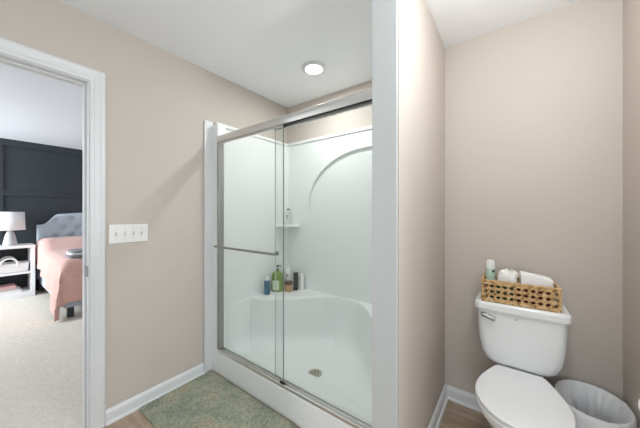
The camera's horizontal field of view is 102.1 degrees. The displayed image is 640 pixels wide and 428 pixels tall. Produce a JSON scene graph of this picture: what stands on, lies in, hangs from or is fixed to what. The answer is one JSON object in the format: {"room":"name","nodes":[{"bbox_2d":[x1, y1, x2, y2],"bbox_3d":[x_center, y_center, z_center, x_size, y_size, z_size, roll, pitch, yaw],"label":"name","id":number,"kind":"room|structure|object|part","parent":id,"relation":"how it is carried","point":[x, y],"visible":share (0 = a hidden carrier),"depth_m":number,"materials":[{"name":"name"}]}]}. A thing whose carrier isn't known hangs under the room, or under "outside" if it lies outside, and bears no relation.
{"room":"bathroom","nodes":[
{"label":"bathroom","id":0,"kind":"room"},
{"bbox_2d":[0,138,81,289],"bbox_3d":[-4.925,0.063,4.073,0.118,2.440,5.700,0,0,36],"label":"wall","id":1,"kind":"structure","parent":0,"point":[43,182],"depth_m":4.28,"materials":[{"name":"grey paint"}]},
{"bbox_2d":[0,0,286,409],"bbox_3d":[-1.664,0.063,1.183,0.117,2.440,4.425,0,0,36],"label":"wall","id":2,"kind":"structure","parent":0,"point":[158,102],"depth_m":1.76,"materials":[{"name":"beige paint"}]},
{"bbox_2d":[0,37,104,427],"bbox_3d":[-1.624,0.220,1.237,0.155,2.127,0.914,0,0,36],"label":"door frame","id":3,"kind":"structure","parent":2,"relation":"in","point":[92,82],"depth_m":1.53,"materials":[{"name":"white paint"}]},
{"bbox_2d":[109,224,147,243],"bbox_3d":[-1.226,0.130,1.659,0.022,0.117,0.204,0,0,36],"label":"switch plate","id":4,"kind":"object","parent":2,"relation":"attached to","point":[120,233],"visible":1,"depth_m":1.64,"materials":[{"name":"white plastic"}]},
{"bbox_2d":[105,363,204,425],"bbox_3d":[-1.109,1.240,1.814,0.026,0.085,0.624,0,0,36],"label":"baseboard","id":5,"kind":"structure","parent":2,"relation":"attached to","point":[113,414],"depth_m":1.75,"materials":[{"name":"white paint"}]},
{"bbox_2d":[0,289,490,427],"bbox_3d":[-1.457,1.330,1.511,8.740,0.106,5.700,0,0,36],"label":"floor","id":6,"kind":"structure","parent":0,"point":[41,357],"depth_m":2.04,"materials":[{"name":"beige carpet"}]},
{"bbox_2d":[0,243,35,300],"bbox_3d":[-4.810,0.884,3.790,0.389,0.786,0.830,0,0,36],"label":"nightstand","id":7,"kind":"object","parent":6,"relation":"on","point":[28,291],"visible":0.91,"depth_m":3.98,"materials":[{"name":"white wood"}]},
{"bbox_2d":[0,286,21,294],"bbox_3d":[-4.743,1.175,3.854,0.290,0.035,0.365,0,0,36],"label":"book","id":8,"kind":"object","parent":7,"relation":"on","point":[20,289],"visible":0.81,"depth_m":3.84,"materials":[{"name":"white paper"}]},
{"bbox_2d":[0,285,18,292],"bbox_3d":[-4.747,1.142,3.848,0.270,0.030,0.330,0,0,36],"label":"book","id":9,"kind":"object","parent":8,"relation":"on","point":[17,287],"visible":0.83,"depth_m":3.84,"materials":[{"name":"beige paper"}]},
{"bbox_2d":[0,283,15,289],"bbox_3d":[-4.761,1.109,3.834,0.265,0.035,0.310,0,0,36],"label":"book","id":10,"kind":"object","parent":9,"relation":"on","point":[11,285],"visible":1,"depth_m":3.85,"materials":[{"name":"pink paper"}]},
{"bbox_2d":[0,212,25,245],"bbox_3d":[-4.692,0.237,3.915,0.312,0.508,0.312,0,0,36],"label":"table lamp","id":11,"kind":"object","parent":7,"relation":"on","point":[9,221],"visible":1,"depth_m":3.86,"materials":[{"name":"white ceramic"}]},
{"bbox_3d":[-4.692,0.121,3.915,0.312,0.276,0.312,0,0,36],"label":"lamp shade","id":12,"kind":"part","parent":11,"relation":"part of","materials":[{"name":"white fabric"}]},
{"bbox_2d":[0,256,28,273],"bbox_3d":[-4.702,0.777,3.902,0.307,0.226,0.396,0,0,36],"label":"rope basket","id":13,"kind":"object","parent":7,"relation":"on","point":[16,266],"visible":1,"depth_m":3.88,"materials":[{"name":"white fabric"}]},
{"bbox_3d":[-4.588,0.727,3.818,0.025,0.126,0.193,0,0,36],"label":"handle","id":14,"kind":"part","parent":13,"relation":"part of","materials":[{"name":"white fabric"}]},
{"bbox_2d":[0,269,30,276],"bbox_3d":[-4.811,0.906,3.791,0.385,0.030,0.732,0,0,36],"label":"shelf","id":15,"kind":"object","parent":7,"relation":"attached to","point":[29,270],"depth_m":3.87,"materials":[{"name":"white wood"}]},
{"bbox_2d":[37,213,81,317],"bbox_3d":[-3.412,0.632,4.335,1.990,1.290,1.610,0,0,36],"label":"bed","id":16,"kind":"object","parent":6,"relation":"on","point":[68,224],"visible":0.12,"depth_m":4.41,"materials":[{"name":"grey fabric"}]},
{"bbox_3d":[-4.571,1.210,4.247,0.070,0.134,0.060,0,0,36],"label":"leg","id":17,"kind":"part","parent":16,"relation":"part of","materials":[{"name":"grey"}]},
{"bbox_3d":[-3.832,1.018,3.695,1.895,0.270,0.040,0,0,36],"label":"rail","id":18,"kind":"part","parent":16,"relation":"part of","materials":[{"name":"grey fabric"}]},
{"bbox_2d":[35,236,81,321],"bbox_3d":[-3.320,0.831,4.272,2.003,0.861,1.779,0,0,36],"label":"throw blanket","id":19,"kind":"object","parent":16,"relation":"on","point":[62,275],"visible":0.38,"depth_m":3.19,"materials":[{"name":"pink fabric"}]},
{"bbox_2d":[65,248,81,257],"bbox_3d":[-3.073,0.515,3.413,0.263,0.096,0.406,0,0,36],"label":"folded throw","id":20,"kind":"object","parent":19,"relation":"on","point":[72,253],"visible":0.32,"depth_m":3.24,"materials":[{"name":"grey fabric"}]},
{"bbox_3d":[-4.176,0.535,4.899,0.090,1.096,1.610,0,0,36],"label":"headboard","id":21,"kind":"part","parent":16,"relation":"part of","materials":[{"name":"grey fabric"}]},
{"bbox_3d":[-3.078,1.210,3.188,0.070,0.134,0.060,0,0,36],"label":"leg","id":22,"kind":"part","parent":16,"relation":"part of","materials":[{"name":"grey wood"}]},
{"bbox_3d":[-2.630,1.018,3.757,0.045,0.270,1.570,0,0,36],"label":"foot rail","id":23,"kind":"part","parent":16,"relation":"part of","materials":[{"name":"grey fabric"}]},
{"bbox_2d":[139,371,294,427],"bbox_3d":[-0.665,1.272,1.623,0.908,0.020,0.511,0,0,36],"label":"bath rug","id":24,"kind":"object","parent":6,"relation":"on","point":[208,400],"visible":1,"depth_m":1.67,"materials":[{"name":"green fabric"}]},
{"bbox_2d":[204,120,371,427],"bbox_3d":[-0.046,0.268,2.018,1.488,2.030,0.965,0,0,36],"label":"shower stall","id":25,"kind":"object","parent":6,"relation":"on","point":[328,178],"visible":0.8,"depth_m":2.33,"materials":[{"name":"white plastic"}]},
{"bbox_3d":[-0.611,0.195,2.481,0.030,1.876,0.865,0,0,36],"label":"panel","id":26,"kind":"part","parent":25,"relation":"part of","materials":[{"name":"clear glass"}]},
{"bbox_2d":[264,277,269,294],"bbox_3d":[-0.507,0.696,2.478,0.056,0.164,0.056,0,0,36],"label":"shampoo bottle","id":27,"kind":"object","parent":25,"relation":"on","point":[267,281],"visible":1,"depth_m":2.46,"materials":[{"name":"blue plastic"}]},
{"bbox_2d":[272,265,282,291],"bbox_3d":[-0.423,0.647,2.578,0.114,0.260,0.071,0,0,-2],"label":"pump bottle","id":28,"kind":"object","parent":25,"relation":"on","point":[279,275],"visible":0.92,"depth_m":2.55,"materials":[{"name":"green plastic"}]},
{"bbox_2d":[285,263,290,280],"bbox_3d":[-0.331,0.650,2.696,0.067,0.254,0.066,0,0,36],"label":"lotion bottle","id":29,"kind":"object","parent":25,"relation":"on","point":[288,270],"visible":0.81,"depth_m":2.67,"materials":[{"name":"white plastic"}]},
{"bbox_2d":[284,280,292,291],"bbox_3d":[-0.314,0.730,2.578,0.084,0.096,0.084,0,0,36],"label":"jar","id":30,"kind":"object","parent":25,"relation":"on","point":[288,285],"visible":1,"depth_m":2.54,"materials":[{"name":"beige"}]},
{"bbox_3d":[-0.314,0.694,2.578,0.082,0.026,0.082,0,0,36],"label":"lid","id":31,"kind":"part","parent":30,"relation":"part of","materials":[{"name":"brown"}]},
{"bbox_2d":[276,224,300,226],"bbox_3d":[-0.334,0.132,2.675,0.192,0.022,0.192,0,0,36],"label":"corner shelf","id":32,"kind":"object","parent":25,"relation":"attached to","point":[277,225],"depth_m":2.64,"materials":[{"name":"white plastic"}]},
{"bbox_2d":[214,88,371,427],"bbox_3d":[-0.271,0.244,1.661,1.376,1.730,0.094,0,0,36],"label":"shower door","id":33,"kind":"structure","parent":25,"relation":"on","point":[361,99],"depth_m":1.68,"materials":[{"name":"silver metal"}]},
{"bbox_3d":[-0.516,-0.559,1.857,0.707,0.020,0.010,0,0,36],"label":"hanger rail","id":34,"kind":"part","parent":33,"relation":"part of","materials":[{"name":"silver metal"}]},
{"bbox_3d":[-0.002,-0.559,1.505,0.732,0.020,0.010,0,0,36],"label":"hanger rail","id":35,"kind":"part","parent":33,"relation":"part of","materials":[{"name":"silver metal"}]},
{"bbox_3d":[-0.252,0.784,2.433,0.656,0.012,0.515,0,0,36],"label":"corner seat","id":36,"kind":"part","parent":25,"relation":"part of","materials":[{"name":"white plastic"}]},
{"bbox_2d":[293,272,297,290],"bbox_3d":[-0.246,0.689,2.614,0.049,0.177,0.049,0,0,36],"label":"bottle","id":37,"kind":"object","parent":25,"relation":"on","point":[295,274],"visible":1,"depth_m":2.59,"materials":[{"name":"black plastic"}]},
{"bbox_2d":[299,273,303,289],"bbox_3d":[-0.184,0.695,2.622,0.048,0.165,0.048,0,0,36],"label":"bottle","id":38,"kind":"object","parent":25,"relation":"on","point":[301,279],"visible":1,"depth_m":2.60,"materials":[{"name":"white plastic"}]},
{"bbox_3d":[0.218,0.194,2.376,1.484,1.878,0.062,0,0,36],"label":"panel","id":39,"kind":"part","parent":25,"relation":"part of","materials":[{"name":"white plastic"}]},
{"bbox_3d":[0.389,0.784,1.954,0.704,0.012,0.525,0,0,36],"label":"corner seat","id":40,"kind":"part","parent":25,"relation":"part of","materials":[{"name":"white plastic"}]},
{"bbox_2d":[475,291,575,427],"bbox_3d":[0.996,0.892,1.288,0.415,0.782,0.675,0,0,36],"label":"toilet","id":41,"kind":"object","parent":6,"relation":"on","point":[526,345],"visible":0.96,"depth_m":1.31,"materials":[{"name":"white ceramic"}]},
{"bbox_3d":[0.947,0.580,1.457,0.072,0.037,0.040,0,0,36],"label":"flush lever","id":42,"kind":"part","parent":41,"relation":"part of","materials":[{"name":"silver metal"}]},
{"bbox_3d":[0.982,1.087,1.268,0.352,0.392,0.605,0,0,36],"label":"bowl","id":43,"kind":"part","parent":41,"relation":"part of","materials":[{"name":"white ceramic"}]},
{"bbox_2d":[481,274,561,312],"bbox_3d":[1.108,0.439,1.448,0.343,0.124,0.161,0,0,34],"label":"basket","id":44,"kind":"object","parent":41,"relation":"on","point":[556,289],"visible":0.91,"depth_m":1.38,"materials":[{"name":"beige wicker"}]},
{"bbox_2d":[486,259,494,279],"bbox_3d":[1.022,0.386,1.549,0.049,0.214,0.049,0,0,36],"label":"can","id":45,"kind":"object","parent":44,"relation":"in","point":[490,264],"visible":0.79,"depth_m":1.53,"materials":[{"name":"green"}]},
{"bbox_2d":[486,284,512,300],"bbox_3d":[1.010,0.446,1.456,0.126,0.094,0.033,0,0,34],"label":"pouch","id":46,"kind":"object","parent":44,"relation":"in","point":[497,286],"visible":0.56,"depth_m":1.44,"materials":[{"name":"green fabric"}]},
{"bbox_2d":[497,268,517,299],"bbox_3d":[1.083,0.406,1.495,0.100,0.170,0.080,0,0,36],"label":"pack","id":47,"kind":"object","parent":44,"relation":"in","point":[505,275],"visible":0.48,"depth_m":1.47,"materials":[{"name":"white paper"}]},
{"bbox_2d":[516,288,554,306],"bbox_3d":[1.134,0.446,1.371,0.164,0.093,0.032,0,0,34],"label":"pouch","id":48,"kind":"object","parent":44,"relation":"in","point":[517,289],"visible":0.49,"depth_m":1.36,"materials":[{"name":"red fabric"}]},
{"bbox_2d":[519,271,555,305],"bbox_3d":[1.188,0.410,1.419,0.151,0.165,0.079,0,0,32],"label":"pack","id":49,"kind":"object","parent":44,"relation":"in","point":[525,277],"visible":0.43,"depth_m":1.40,"materials":[{"name":"white"}]},
{"bbox_3d":[1.131,0.703,1.470,0.390,0.312,0.218,0,0,36],"label":"tank","id":50,"kind":"part","parent":41,"relation":"part of","materials":[{"name":"white ceramic"}]},
{"bbox_3d":[1.127,0.523,1.465,0.415,0.046,0.234,0,0,36],"label":"tank lid","id":51,"kind":"part","parent":41,"relation":"part of","materials":[{"name":"white ceramic"}]},
{"bbox_3d":[0.926,0.882,1.193,0.362,0.016,0.439,0,0,36],"label":"seat","id":52,"kind":"part","parent":41,"relation":"part of","materials":[{"name":"white plastic"}]},
{"bbox_3d":[0.935,0.861,1.206,0.358,0.026,0.469,0,0,36],"label":"seat lid","id":53,"kind":"part","parent":41,"relation":"part of","materials":[{"name":"white plastic"}]},
{"bbox_2d":[0,0,580,149],"bbox_3d":[-1.457,-1.207,1.511,8.740,0.100,5.700,0,0,36],"label":"ceiling","id":54,"kind":"structure","parent":0,"point":[262,47],"depth_m":1.73,"materials":[{"name":"white paint"}]},
{"bbox_2d":[302,61,325,74],"bbox_3d":[-0.048,-1.146,2.062,0.196,0.020,0.196,0,0,36],"label":"recessed light","id":55,"kind":"object","parent":54,"relation":"in","point":[310,67],"visible":1,"depth_m":2.04,"materials":[{"name":"white paint"}]},
{"bbox_2d":[287,80,371,143],"bbox_3d":[0.268,0.063,2.444,1.494,2.440,0.100,0,0,36],"label":"wall","id":56,"kind":"structure","parent":0,"point":[361,117],"depth_m":2.50,"materials":[{"name":"beige paint"}]},
{"bbox_2d":[398,0,447,427],"bbox_3d":[0.623,0.063,1.547,0.142,2.440,1.120,0,0,36],"label":"wall","id":57,"kind":"structure","parent":0,"point":[421,49],"depth_m":1.33,"materials":[{"name":"beige paint"}]},
{"bbox_2d":[372,0,397,427],"bbox_3d":[0.275,0.063,1.101,0.112,2.440,0.012,0,0,36],"label":"trim","id":58,"kind":"structure","parent":57,"relation":"attached to","point":[384,12],"depth_m":1.09,"materials":[{"name":"grey paint"}]},
{"bbox_2d":[445,0,622,400],"bbox_3d":[1.287,0.063,1.570,0.951,2.440,0.100,0,0,36],"label":"wall","id":59,"kind":"structure","parent":0,"point":[534,105],"depth_m":1.50,"materials":[{"name":"beige paint"}]},
{"bbox_2d":[447,385,481,412],"bbox_3d":[1.207,1.240,1.551,0.817,0.085,0.026,0,0,36],"label":"baseboard","id":60,"kind":"structure","parent":59,"relation":"attached to","point":[464,398],"depth_m":1.73,"materials":[{"name":"white paint"}]},
{"bbox_2d":[623,0,639,427],"bbox_3d":[1.301,0.063,0.890,0.120,2.440,0.978,0,0,36],"label":"wall","id":61,"kind":"structure","parent":0,"point":[631,8],"depth_m":1.22,"materials":[{"name":"beige paint"}]},
{"bbox_3d":[1.316,1.099,1.253,0.258,0.367,0.310,0,0,36],"label":"waste bin","id":62,"kind":"object","parent":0,"visible":0},
{"bbox_2d":[554,379,637,427],"bbox_3d":[1.317,1.069,1.253,0.280,0.338,0.338,0,0,36],"label":"liner","id":63,"kind":"object","parent":62,"relation":"in","point":[592,406],"visible":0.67,"depth_m":1.29,"materials":[{"name":"white plastic"}]}
]}

